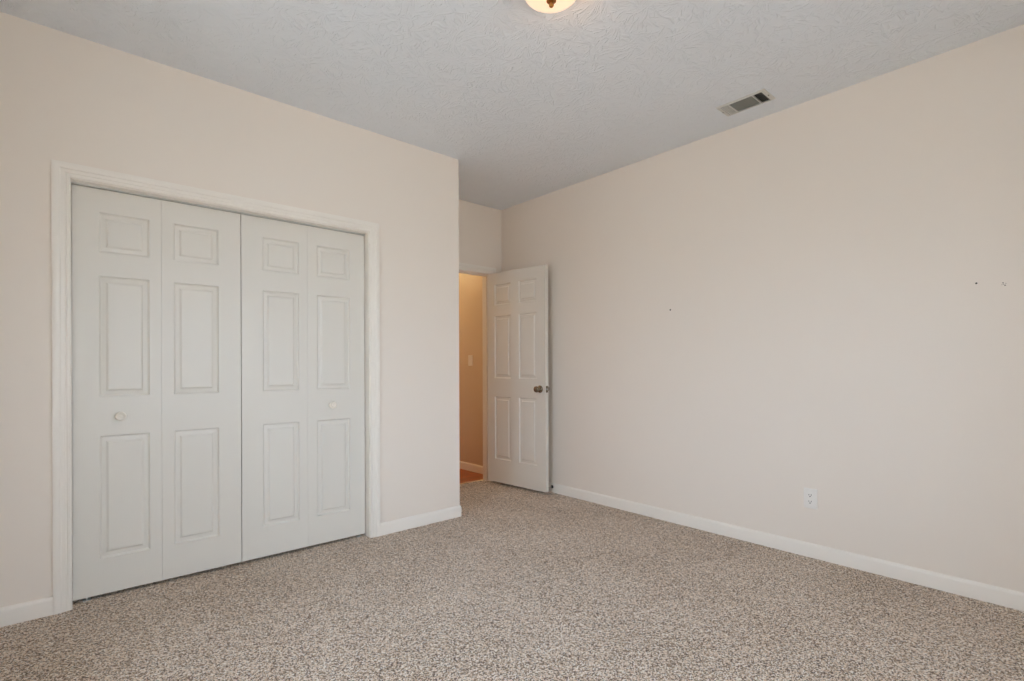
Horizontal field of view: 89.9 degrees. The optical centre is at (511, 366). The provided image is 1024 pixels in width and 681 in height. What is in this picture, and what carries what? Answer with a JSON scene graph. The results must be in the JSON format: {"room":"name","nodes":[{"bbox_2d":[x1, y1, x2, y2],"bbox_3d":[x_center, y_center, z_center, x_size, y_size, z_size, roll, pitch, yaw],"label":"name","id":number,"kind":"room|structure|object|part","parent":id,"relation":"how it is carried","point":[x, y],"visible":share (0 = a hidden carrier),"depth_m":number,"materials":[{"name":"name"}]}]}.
{"room":"empty bedroom","nodes":[
{"label":"empty bedroom","id":0,"kind":"room"},
{"bbox_2d":[0,12,459,607],"bbox_3d":[-1.467,-0.214,3.083,2.724,2.740,0.120,0,0,-41],"label":"wall","id":1,"kind":"structure","parent":0,"point":[65,97],"depth_m":2.77,"materials":[{"name":"white paint"}]},
{"bbox_2d":[0,596,52,626],"bbox_3d":[-2.291,1.117,2.262,0.395,0.083,0.014,0,0,-41],"label":"baseboard","id":2,"kind":"structure","parent":1,"relation":"attached to","point":[39,608],"depth_m":2.33,"materials":[{"name":"white paint"}]},
{"bbox_2d":[71,184,241,601],"bbox_3d":[-1.858,0.136,2.738,0.745,2.042,0.062,0,0,-41],"label":"door","id":3,"kind":"structure","parent":1,"relation":"in","point":[156,284],"depth_m":2.70,"materials":[{"name":"white paint"}]},
{"bbox_3d":[-1.986,0.253,2.603,0.047,0.047,0.030,0,0,-41],"label":"knob","id":4,"kind":"part","parent":3,"relation":"part of","materials":[{"name":"white plastic"}]},
{"bbox_2d":[51,159,379,614],"bbox_3d":[-1.564,0.095,2.985,1.658,2.122,0.138,0,0,-41],"label":"trim","id":5,"kind":"structure","parent":1,"relation":"attached to","point":[63,174],"depth_m":2.55,"materials":[{"name":"white paint"}]},
{"bbox_2d":[240,214,364,561],"bbox_3d":[-1.290,0.134,3.240,0.762,2.042,0.062,0,0,-41],"label":"door","id":6,"kind":"structure","parent":1,"relation":"in","point":[303,332],"depth_m":3.21,"materials":[{"name":"white paint"}]},
{"bbox_3d":[-1.164,0.251,3.329,0.047,0.047,0.030,0,0,-41],"label":"knob","id":7,"kind":"part","parent":6,"relation":"part of","materials":[{"name":"white plastic"}]},
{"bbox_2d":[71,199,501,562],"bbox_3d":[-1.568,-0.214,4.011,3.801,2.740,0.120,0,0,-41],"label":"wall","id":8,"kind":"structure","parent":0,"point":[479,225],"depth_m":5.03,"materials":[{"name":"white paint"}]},
{"bbox_2d":[459,262,495,481],"bbox_3d":[-0.539,0.085,4.908,0.902,2.136,0.138,0,0,-41],"label":"trim","id":9,"kind":"structure","parent":8,"relation":"attached to","point":[464,268],"depth_m":5.15,"materials":[{"name":"white paint"}]},
{"bbox_2d":[488,264,548,491],"bbox_3d":[0.043,0.108,4.838,0.764,2.034,0.175,0,0,44],"label":"door","id":10,"kind":"structure","parent":8,"relation":"in","point":[518,388],"depth_m":4.79,"materials":[{"name":"white paint"}]},
{"bbox_3d":[0.230,0.206,4.586,0.066,0.066,0.068,0,0,44],"label":"knob","id":11,"kind":"part","parent":10,"relation":"part of","materials":[{"name":"silver metal"}]},
{"bbox_2d":[0,469,1023,680],"bbox_3d":[-1.255,1.215,3.337,4.571,0.120,9.970,0,0,-41],"label":"floor","id":12,"kind":"structure","parent":0,"point":[526,584],"depth_m":2.36,"materials":[{"name":"carpet"}]},
{"bbox_2d":[0,0,1023,209],"bbox_3d":[-1.265,-1.655,3.337,4.571,0.140,9.970,0,0,-41],"label":"ceiling","id":13,"kind":"structure","parent":0,"point":[530,103],"depth_m":2.62,"materials":[{"name":"white paint"}]},
{"bbox_2d":[526,0,574,12],"bbox_3d":[0.162,-1.535,2.116,0.264,0.110,0.264,0,0,-41],"label":"ceiling light","id":14,"kind":"object","parent":13,"relation":"attached to","point":[545,6],"visible":1,"depth_m":2.15,"materials":[{"name":"white glass"}]},
{"bbox_2d":[716,89,774,115],"bbox_3d":[1.411,-1.589,3.104,0.160,0.010,0.292,0,0,-41],"label":"ceiling vent","id":15,"kind":"object","parent":13,"relation":"in","point":[762,96],"visible":1,"depth_m":3.09,"materials":[{"name":"white metal"}]},
{"bbox_2d":[459,24,1023,592],"bbox_3d":[0.425,-0.216,4.745,0.159,2.750,9.850,0,0,-41],"label":"wall","id":16,"kind":"structure","parent":0,"point":[817,264],"depth_m":3.06,"materials":[{"name":"white paint"}]},
{"bbox_2d":[468,355,472,365],"bbox_3d":[-0.465,-0.065,5.680,0.017,0.118,0.074,0,0,-41],"label":"light switch","id":17,"kind":"object","parent":16,"relation":"attached to","point":[470,357],"visible":1,"depth_m":5.67,"materials":[{"name":"white plastic"}]},
{"bbox_2d":[460,461,482,473],"bbox_3d":[-1.511,1.122,6.870,0.014,0.083,4.096,0,0,-41],"label":"baseboard","id":18,"kind":"structure","parent":16,"relation":"attached to","point":[463,465],"depth_m":5.65,"materials":[{"name":"white paint"}]},
{"bbox_2d":[549,482,1023,610],"bbox_3d":[1.561,1.104,3.333,0.014,0.083,5.034,0,0,-41],"label":"baseboard","id":19,"kind":"structure","parent":16,"relation":"attached to","point":[988,593],"depth_m":3.02,"materials":[{"name":"white paint"}]},
{"bbox_2d":[804,487,817,508],"bbox_3d":[1.790,0.793,3.076,0.011,0.118,0.074,0,0,-41],"label":"wall outlet","id":20,"kind":"object","parent":16,"relation":"attached to","point":[810,495],"visible":1,"depth_m":3.07,"materials":[{"name":"white plastic"}]},
{"bbox_3d":[-0.744,-0.217,4.231,0.120,2.740,0.642,0,0,-41],"label":"wall","id":21,"kind":"structure","parent":0,"visible":0},
{"bbox_2d":[380,505,461,535],"bbox_3d":[-0.896,1.112,4.003,0.685,0.083,0.775,0,0,-41],"label":"baseboard","id":22,"kind":"structure","parent":21,"relation":"attached to","point":[397,525],"depth_m":3.69,"materials":[{"name":"white paint"}]}
]}

